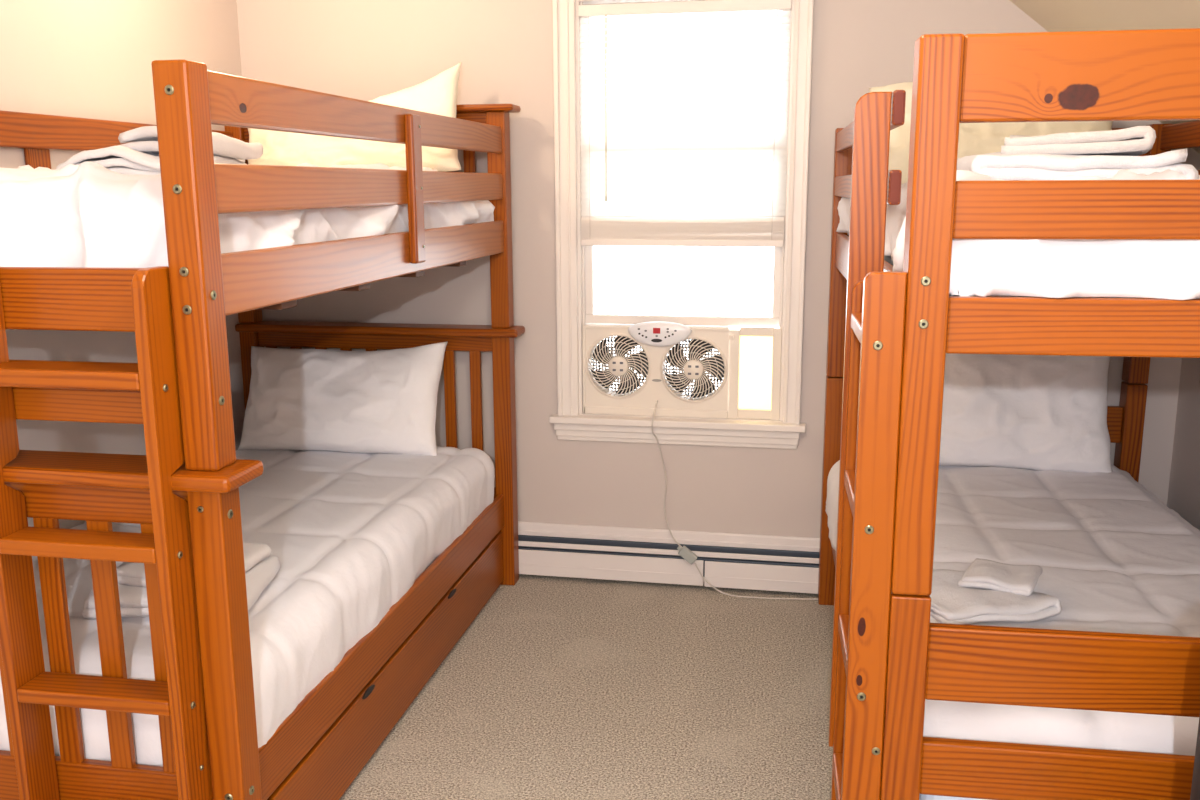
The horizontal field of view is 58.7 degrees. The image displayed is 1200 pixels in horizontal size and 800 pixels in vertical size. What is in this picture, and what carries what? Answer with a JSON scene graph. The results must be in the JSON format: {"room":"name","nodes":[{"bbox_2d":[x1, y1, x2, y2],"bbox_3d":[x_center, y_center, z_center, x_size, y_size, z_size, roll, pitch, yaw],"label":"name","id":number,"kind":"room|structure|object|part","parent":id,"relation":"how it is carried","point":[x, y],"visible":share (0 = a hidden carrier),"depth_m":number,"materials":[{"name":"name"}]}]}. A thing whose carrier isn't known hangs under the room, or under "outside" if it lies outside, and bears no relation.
{"room":"dormitory","nodes":[
{"label":"dormitory","id":0,"kind":"room"},
{"bbox_2d":[0,0,244,528],"bbox_3d":[-1.860,-0.092,1.646,0.100,2.500,5.105,2,12,11],"label":"wall","id":1,"kind":"structure","parent":0,"point":[90,59],"depth_m":3.17,"materials":[{"name":"paint"}]},
{"bbox_2d":[339,574,833,799],"bbox_3d":[0.162,1.238,1.572,4.585,0.100,5.405,2,12,11],"label":"floor","id":2,"kind":"structure","parent":0,"point":[558,688],"depth_m":3.09,"materials":[{"name":"beige carpet"}]},
{"bbox_2d":[0,59,524,799],"bbox_3d":[-1.002,0.017,2.982,1.092,1.750,2.138,2,12,10],"label":"bunk bed","id":3,"kind":"object","parent":2,"relation":"on","point":[183,494],"visible":0.8,"depth_m":2.03,"materials":[{"name":"brown wood"}]},
{"bbox_3d":[-1.099,0.421,2.018,0.023,1.340,0.082,2,12,10],"label":"ladder rail","id":4,"kind":"part","parent":3,"relation":"part of","materials":[{"name":"brown wood"}]},
{"bbox_3d":[-1.197,-0.190,1.970,0.920,0.113,0.024,2,12,10],"label":"rail","id":5,"kind":"part","parent":3,"relation":"part of","materials":[{"name":"brown wood"}]},
{"bbox_3d":[-1.197,-0.023,2.003,0.920,0.110,0.024,2,12,10],"label":"rail","id":6,"kind":"part","parent":3,"relation":"part of","materials":[{"name":"brown wood"}]},
{"bbox_3d":[-1.192,0.790,2.169,0.920,0.156,0.024,2,12,10],"label":"rail","id":7,"kind":"part","parent":3,"relation":"part of","materials":[{"name":"brown wood"}]},
{"bbox_3d":[-1.195,0.177,2.046,0.920,0.083,0.024,2,12,10],"label":"rail","id":8,"kind":"part","parent":3,"relation":"part of","materials":[{"name":"brown wood"}]},
{"bbox_3d":[-1.515,-0.739,2.944,0.022,0.092,1.950,2,12,10],"label":"guard rail","id":9,"kind":"part","parent":3,"relation":"part of","materials":[{"name":"brown wood"}]},
{"bbox_3d":[-1.175,0.122,2.033,1.086,0.030,0.136,2,12,10],"label":"cap rail","id":10,"kind":"part","parent":3,"relation":"part of","materials":[{"name":"brown wood"}]},
{"bbox_3d":[-0.767,0.431,1.958,0.023,1.340,0.082,2,12,10],"label":"ladder rail","id":11,"kind":"part","parent":3,"relation":"part of","materials":[{"name":"brown wood"}]},
{"bbox_3d":[-0.712,-0.226,1.879,0.066,0.709,0.070,2,12,10],"label":"post","id":12,"kind":"part","parent":3,"relation":"part of","materials":[{"name":"brown wood"}]},
{"bbox_3d":[-0.707,0.614,2.048,0.066,0.945,0.070,2,12,10],"label":"post","id":13,"kind":"part","parent":3,"relation":"part of","materials":[{"name":"brown wood"}]},
{"bbox_3d":[-1.323,-0.663,3.959,0.066,0.752,0.070,2,12,10],"label":"post","id":14,"kind":"part","parent":3,"relation":"part of","materials":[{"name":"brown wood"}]},
{"bbox_3d":[-1.319,0.198,4.132,0.066,0.945,0.070,2,12,10],"label":"post","id":15,"kind":"part","parent":3,"relation":"part of","materials":[{"name":"brown wood"}]},
{"bbox_3d":[-0.526,-0.712,2.764,0.022,0.091,1.950,2,12,10],"label":"guard rail","id":16,"kind":"part","parent":3,"relation":"part of","materials":[{"name":"brown wood"}]},
{"bbox_3d":[-0.525,-0.557,2.795,0.022,0.089,1.950,2,12,10],"label":"guard rail","id":17,"kind":"part","parent":3,"relation":"part of","materials":[{"name":"brown wood"}]},
{"bbox_3d":[-0.524,-0.388,2.829,0.022,0.112,1.950,2,12,10],"label":"rail","id":18,"kind":"part","parent":3,"relation":"part of","materials":[{"name":"brown wood"}]},
{"bbox_3d":[-0.841,-0.971,3.803,0.920,0.092,0.024,2,12,10],"label":"rail","id":19,"kind":"part","parent":3,"relation":"part of","materials":[{"name":"brown wood"}]},
{"bbox_3d":[-0.837,-0.220,3.954,0.920,0.060,0.024,2,12,10],"label":"rail","id":20,"kind":"part","parent":3,"relation":"part of","materials":[{"name":"brown wood"}]},
{"bbox_3d":[-0.818,-0.263,3.936,1.086,0.030,0.123,2,12,10],"label":"cap rail","id":21,"kind":"part","parent":3,"relation":"part of","materials":[{"name":"brown wood"}]},
{"bbox_3d":[-0.541,0.597,3.032,0.022,0.124,1.950,2,12,10],"label":"rail","id":22,"kind":"part","parent":3,"relation":"part of","materials":[{"name":"brown wood"}]},
{"bbox_3d":[-0.543,0.768,3.077,0.020,0.192,1.894,2,12,10],"label":"trundle drawer","id":23,"kind":"part","parent":3,"relation":"part of","materials":[{"name":"brown wood"}]},
{"bbox_3d":[-0.821,-1.026,3.784,1.086,0.023,0.116,2,12,10],"label":"cap rail","id":24,"kind":"part","parent":3,"relation":"part of","materials":[{"name":"brown wood"}]},
{"bbox_3d":[-0.354,-0.633,3.783,0.066,0.752,0.070,2,12,10],"label":"post","id":25,"kind":"part","parent":3,"relation":"part of","materials":[{"name":"brown wood"}]},
{"bbox_3d":[-0.349,0.228,3.956,0.066,0.945,0.070,2,12,10],"label":"post","id":26,"kind":"part","parent":3,"relation":"part of","materials":[{"name":"brown wood"}]},
{"bbox_2d":[818,28,1199,799],"bbox_3d":[1.109,0.104,2.648,1.096,1.690,2.053,1,12,9],"label":"bunk bed","id":27,"kind":"object","parent":2,"relation":"on","point":[890,335],"visible":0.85,"depth_m":1.70,"materials":[{"name":"brown wood"}]},
{"bbox_3d":[0.816,0.323,3.762,0.063,0.824,0.070,1,12,9],"label":"post","id":28,"kind":"part","parent":27,"relation":"part of","materials":[{"name":"brown wood"}]},
{"bbox_3d":[0.677,0.633,2.816,0.022,0.128,1.950,1,12,9],"label":"rail","id":29,"kind":"part","parent":27,"relation":"part of","materials":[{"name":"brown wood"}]},
{"bbox_3d":[0.811,-0.490,3.598,0.063,0.827,0.070,1,12,9],"label":"post","id":30,"kind":"part","parent":27,"relation":"part of","materials":[{"name":"brown wood"}]},
{"bbox_3d":[0.498,0.417,2.096,0.055,1.300,0.020,1,12,9],"label":"ladder rail","id":31,"kind":"part","parent":27,"relation":"part of","materials":[{"name":"brown wood"}]},
{"bbox_3d":[0.650,-0.314,2.629,0.022,0.113,1.950,1,12,9],"label":"rail","id":32,"kind":"part","parent":27,"relation":"part of","materials":[{"name":"brown wood"}]},
{"bbox_3d":[0.663,-0.547,2.736,0.022,0.063,1.647,1,12,9],"label":"guard rail","id":33,"kind":"part","parent":27,"relation":"part of","materials":[{"name":"brown wood"}]},
{"bbox_3d":[0.662,-0.685,2.708,0.022,0.062,1.647,1,12,9],"label":"guard rail","id":34,"kind":"part","parent":27,"relation":"part of","materials":[{"name":"brown wood"}]},
{"bbox_3d":[0.445,0.460,1.783,0.063,1.341,0.024,1,12,9],"label":"ladder rail","id":35,"kind":"part","parent":27,"relation":"part of","materials":[{"name":"brown wood"}]},
{"bbox_3d":[0.513,0.714,1.844,0.063,0.817,0.070,1,12,9],"label":"post","id":36,"kind":"part","parent":27,"relation":"part of","materials":[{"name":"brown wood"}]},
{"bbox_3d":[0.508,-0.116,1.677,0.063,0.870,0.070,1,12,9],"label":"post","id":37,"kind":"part","parent":27,"relation":"part of","materials":[{"name":"brown wood"}]},
{"bbox_2d":[919,794,988,799],"bbox_3d":[1.149,0.564,2.712,0.911,0.238,1.906,1,12,9],"label":"mattress","id":38,"kind":"object","parent":27,"relation":"on","point":[922,796],"visible":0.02,"depth_m":1.85,"materials":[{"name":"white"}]},
{"bbox_2d":[825,460,1199,755],"bbox_3d":[1.122,0.470,2.697,0.995,0.226,1.941,1,12,9],"label":"comforter","id":39,"kind":"object","parent":38,"relation":"on","point":[1116,558],"visible":0.52,"depth_m":2.58,"materials":[{"name":"white fabric"}]},
{"bbox_2d":[930,569,1061,624],"bbox_3d":[0.819,0.423,2.321,0.275,0.041,0.239,-3,12,-11],"label":"folded towel","id":40,"kind":"object","parent":39,"relation":"on","point":[951,603],"visible":0.61,"depth_m":2.24,"materials":[{"name":"white fabric"}]},
{"bbox_2d":[958,558,1042,595],"bbox_3d":[0.888,0.389,2.361,0.157,0.034,0.158,7,14,33],"label":"folded towel","id":41,"kind":"object","parent":40,"relation":"on","point":[1022,580],"visible":1,"depth_m":2.33,"materials":[{"name":"white fabric"}]},
{"bbox_2d":[939,353,1111,472],"bbox_3d":[1.272,0.001,3.468,0.745,0.438,0.246,2,12,9],"label":"pillow","id":42,"kind":"object","parent":39,"relation":"on","point":[1030,412],"visible":0.48,"depth_m":3.38,"materials":[{"name":"white fabric"}]},
{"bbox_2d":[884,255,1199,298],"bbox_3d":[1.140,-0.347,2.535,0.921,0.160,1.896,1,12,9],"label":"mattress","id":43,"kind":"object","parent":27,"relation":"on","point":[886,258],"visible":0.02,"depth_m":1.68,"materials":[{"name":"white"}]},
{"bbox_2d":[836,169,1199,299],"bbox_3d":[1.128,-0.432,2.509,1.038,0.210,2.006,1,12,9],"label":"comforter","id":44,"kind":"object","parent":43,"relation":"on","point":[1049,268],"visible":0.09,"depth_m":1.62,"materials":[{"name":"white fabric"}]},
{"bbox_2d":[869,82,1112,183],"bbox_3d":[1.232,-0.821,3.354,0.758,0.360,0.319,2,12,12],"label":"pillow","id":45,"kind":"object","parent":44,"relation":"on","point":[974,138],"visible":0.12,"depth_m":3.25,"materials":[{"name":"beige fabric"}]},
{"bbox_2d":[957,148,1198,179],"bbox_3d":[0.924,-0.460,2.147,0.425,0.090,0.303,1,11,5],"label":"folded towel","id":46,"kind":"object","parent":44,"relation":"on","point":[996,165],"visible":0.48,"depth_m":2.01,"materials":[{"name":"white fabric"}]},
{"bbox_2d":[1001,126,1155,155],"bbox_3d":[0.951,-0.511,2.129,0.272,0.055,0.236,4,12,22],"label":"folded towel","id":47,"kind":"object","parent":46,"relation":"on","point":[1137,140],"visible":0.86,"depth_m":2.02,"materials":[{"name":"white fabric"}]},
{"bbox_3d":[0.989,0.630,1.737,0.906,0.096,0.024,1,12,9],"label":"rail","id":48,"kind":"part","parent":27,"relation":"part of","materials":[{"name":"brown wood"}]},
{"bbox_3d":[0.988,0.444,1.699,0.906,0.129,0.024,1,12,9],"label":"rail","id":49,"kind":"part","parent":27,"relation":"part of","materials":[{"name":"brown wood"}]},
{"bbox_3d":[0.985,-0.105,1.589,0.906,0.088,0.024,1,12,9],"label":"rail","id":50,"kind":"part","parent":27,"relation":"part of","materials":[{"name":"brown wood"}]},
{"bbox_3d":[0.984,-0.278,1.554,0.906,0.087,0.024,1,12,9],"label":"rail","id":51,"kind":"part","parent":27,"relation":"part of","materials":[{"name":"brown wood"}]},
{"bbox_3d":[0.983,-0.465,1.516,0.906,0.126,0.024,1,12,9],"label":"rail","id":52,"kind":"part","parent":27,"relation":"part of","materials":[{"name":"brown wood"}]},
{"bbox_3d":[1.293,0.071,3.632,0.906,0.122,0.024,1,12,9],"label":"rail","id":53,"kind":"part","parent":27,"relation":"part of","materials":[{"name":"brown wood"}]},
{"bbox_3d":[1.288,-0.816,3.454,0.906,0.115,0.024,1,12,9],"label":"rail","id":54,"kind":"part","parent":27,"relation":"part of","materials":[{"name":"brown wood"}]},
{"bbox_3d":[1.773,0.348,3.615,0.063,0.824,0.070,1,12,9],"label":"post","id":55,"kind":"part","parent":27,"relation":"part of","materials":[{"name":"brown wood"}]},
{"bbox_3d":[1.769,-0.465,3.452,0.063,0.827,0.070,1,12,9],"label":"post","id":56,"kind":"part","parent":27,"relation":"part of","materials":[{"name":"brown wood"}]},
{"bbox_3d":[1.623,-0.633,2.411,0.022,0.075,1.950,1,12,9],"label":"guard rail","id":57,"kind":"part","parent":27,"relation":"part of","materials":[{"name":"brown wood"}]},
{"bbox_2d":[1190,716,1199,799],"bbox_3d":[1.112,0.711,1.401,0.629,0.992,0.300,2,12,11],"label":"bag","id":58,"kind":"object","parent":2,"relation":"on","point":[1195,788],"visible":1,"depth_m":1.47,"materials":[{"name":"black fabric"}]},
{"bbox_2d":[237,0,1199,583],"bbox_3d":[0.591,-0.538,3.801,4.085,2.500,0.140,2,12,11],"label":"wall","id":59,"kind":"structure","parent":0,"point":[366,50],"depth_m":3.87,"materials":[{"name":"paint"}]},
{"bbox_2d":[518,521,819,593],"bbox_3d":[0.324,0.589,3.974,3.200,0.194,0.065,2,12,11],"label":"baseboard heater","id":60,"kind":"object","parent":59,"relation":"attached to","point":[725,560],"visible":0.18,"depth_m":3.97,"materials":[{"name":"metal"}]},
{"bbox_3d":[-0.435,0.614,4.099,1.664,0.098,0.011,2,12,11],"label":"panel","id":61,"kind":"part","parent":60,"relation":"part of","materials":[{"name":"metal"}]},
{"bbox_3d":[1.139,0.668,3.802,1.531,0.098,0.011,2,12,11],"label":"panel","id":62,"kind":"part","parent":60,"relation":"part of","materials":[{"name":"metal"}]},
{"bbox_2d":[549,0,813,448],"bbox_3d":[0.284,-0.665,3.807,0.933,1.670,0.195,2,12,11],"label":"window","id":63,"kind":"structure","parent":59,"relation":"in","point":[574,261],"depth_m":3.81,"materials":[{"name":"white paint"}]},
{"bbox_3d":[-0.122,-0.708,3.819,0.076,1.568,0.028,2,12,11],"label":"casing","id":64,"kind":"part","parent":63,"relation":"part of","materials":[{"name":"white paint"}]},
{"bbox_3d":[0.288,0.075,3.956,0.933,0.040,0.195,2,12,11],"label":"sill","id":65,"kind":"part","parent":63,"relation":"part of","materials":[{"name":"white paint"}]},
{"bbox_3d":[0.296,-0.591,3.827,0.721,0.645,0.032,2,12,11],"label":"sash","id":66,"kind":"part","parent":63,"relation":"part of","materials":[{"name":"white paint"}]},
{"bbox_2d":[579,0,791,246],"bbox_3d":[0.286,-0.949,3.705,0.725,0.823,0.040,2,12,11],"label":"window blind","id":67,"kind":"object","parent":63,"relation":"attached to","point":[732,161],"visible":1,"depth_m":3.70,"materials":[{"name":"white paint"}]},
{"bbox_3d":[-0.038,-0.950,3.757,0.001,0.770,0.001,-8,14,-33],"label":"ladder cord","id":68,"kind":"part","parent":67,"relation":"part of","materials":[{"name":"white fabric"}]},
{"bbox_3d":[0.286,-0.558,3.785,0.720,0.024,0.026,2,12,11],"label":"rail","id":69,"kind":"part","parent":67,"relation":"part of","materials":[{"name":"white paint"}]},
{"bbox_3d":[0.285,-1.335,3.631,0.725,0.037,0.032,2,12,11],"label":"head rail","id":70,"kind":"part","parent":67,"relation":"part of","materials":[{"name":"white paint"}]},
{"bbox_3d":[0.596,-0.929,3.638,0.001,0.770,0.001,-8,14,-33],"label":"ladder cord","id":71,"kind":"part","parent":67,"relation":"part of","materials":[{"name":"white fabric"}]},
{"bbox_3d":[0.301,-1.012,3.782,0.721,0.760,0.030,2,12,11],"label":"sash","id":72,"kind":"part","parent":63,"relation":"part of","materials":[{"name":"white paint"}]},
{"bbox_2d":[582,321,817,599],"bbox_3d":[0.498,0.215,3.878,1.148,0.991,0.189,2,12,11],"label":"fan","id":73,"kind":"object","parent":63,"relation":"attached to","point":[747,367],"visible":0.98,"depth_m":3.88,"materials":[{"name":"white plastic"}]},
{"bbox_2d":[588,336,648,395],"bbox_3d":[0.067,-0.124,3.917,0.227,0.227,0.016,2,12,11],"label":"grille","id":74,"kind":"object","parent":73,"relation":"attached to","point":[618,365],"depth_m":3.92,"materials":[{"name":"beige plastic"}]},
{"bbox_3d":[0.214,-0.237,3.853,0.232,0.091,0.026,2,12,11],"label":"control panel","id":75,"kind":"part","parent":73,"relation":"part of","materials":[{"name":"white plastic"}]},
{"bbox_2d":[663,339,724,399],"bbox_3d":[0.339,-0.109,3.866,0.227,0.227,0.016,2,12,11],"label":"grille","id":76,"kind":"object","parent":73,"relation":"attached to","point":[693,369],"depth_m":3.86,"materials":[{"name":"beige plastic"}]},
{"bbox_3d":[0.618,0.373,3.826,0.878,0.701,0.085,3,12,15],"label":"power cord","id":77,"kind":"part","parent":73,"relation":"part of","materials":[{"name":"beige plastic"}]},
{"bbox_3d":[0.555,-0.095,3.839,0.187,0.334,0.024,2,12,11],"label":"extender frame","id":78,"kind":"part","parent":73,"relation":"part of","materials":[{"name":"beige plastic"}]},
{"bbox_3d":[0.560,-0.097,3.841,0.121,0.280,0.003,2,12,11],"label":"extender panel","id":79,"kind":"part","parent":73,"relation":"part of","materials":[{"name":"beige plastic"}]},
{"bbox_3d":[0.681,-0.681,3.667,0.061,1.568,0.028,2,12,11],"label":"casing","id":80,"kind":"part","parent":63,"relation":"part of","materials":[{"name":"white paint"}]},
{"bbox_2d":[1010,0,1199,153],"bbox_3d":[1.133,-0.756,1.030,1.209,0.985,5.179,1,11,8],"label":"ceiling","id":81,"kind":"structure","parent":0,"point":[1052,15],"depth_m":2.94,"materials":[{"name":"paint"}]},
{"bbox_2d":[1167,358,1199,530],"bbox_3d":[1.665,0.457,1.172,0.120,1.575,5.119,1,11,8],"label":"wall","id":82,"kind":"structure","parent":0,"point":[1183,498],"depth_m":3.49,"materials":[{"name":"paint"}]},
{"bbox_3d":[-1.031,0.510,3.101,0.936,0.213,1.886,2,12,10],"label":"mattress","id":83,"kind":"object","parent":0,"visible":0},
{"bbox_2d":[0,446,494,766],"bbox_3d":[-1.021,0.436,3.085,1.003,0.236,1.938,2,12,10],"label":"comforter","id":84,"kind":"object","parent":83,"relation":"on","point":[350,534],"visible":0.56,"depth_m":2.79,"materials":[{"name":"white fabric"}]},
{"bbox_2d":[82,555,279,618],"bbox_3d":[-0.947,0.419,2.454,0.364,0.070,0.282,-1,11,-1],"label":"folded towel","id":85,"kind":"object","parent":84,"relation":"on","point":[133,599],"visible":0.25,"depth_m":2.35,"materials":[{"name":"white fabric"}]},
{"bbox_2d":[116,541,270,586],"bbox_3d":[-0.931,0.372,2.450,0.263,0.050,0.238,3,12,16],"label":"folded towel","id":86,"kind":"object","parent":85,"relation":"on","point":[131,573],"visible":0.15,"depth_m":2.41,"materials":[{"name":"white fabric"}]},
{"bbox_2d":[238,342,446,455],"bbox_3d":[-0.921,-0.007,3.813,0.742,0.387,0.264,1,11,4],"label":"pillow","id":87,"kind":"object","parent":84,"relation":"on","point":[382,401],"visible":0.98,"depth_m":3.74,"materials":[{"name":"white fabric"}]},
{"bbox_3d":[-1.032,-0.447,2.916,0.941,0.154,1.871,2,12,10],"label":"mattress","id":88,"kind":"object","parent":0,"visible":0},
{"bbox_2d":[0,161,494,267],"bbox_3d":[-1.021,-0.522,2.888,1.057,0.238,1.996,2,12,10],"label":"comforter","id":89,"kind":"object","parent":88,"relation":"on","point":[89,214],"visible":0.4,"depth_m":1.96,"materials":[{"name":"white fabric"}]},
{"bbox_2d":[56,145,245,174],"bbox_3d":[-1.143,-0.615,2.757,0.409,0.095,0.333,0,11,2],"label":"folded towel","id":90,"kind":"object","parent":89,"relation":"on","point":[119,159],"visible":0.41,"depth_m":2.61,"materials":[{"name":"white fabric"}]},
{"bbox_2d":[118,126,262,159],"bbox_3d":[-1.052,-0.661,2.749,0.269,0.079,0.270,4,12,22],"label":"folded towel","id":91,"kind":"object","parent":90,"relation":"on","point":[145,138],"visible":0.38,"depth_m":2.68,"materials":[{"name":"white fabric"}]},
{"bbox_2d":[247,62,460,171],"bbox_3d":[-0.863,-0.946,3.675,0.817,0.420,0.204,2,12,11],"label":"pillow","id":92,"kind":"object","parent":89,"relation":"on","point":[437,95],"visible":0.45,"depth_m":3.60,"materials":[{"name":"beige fabric"}]}
]}

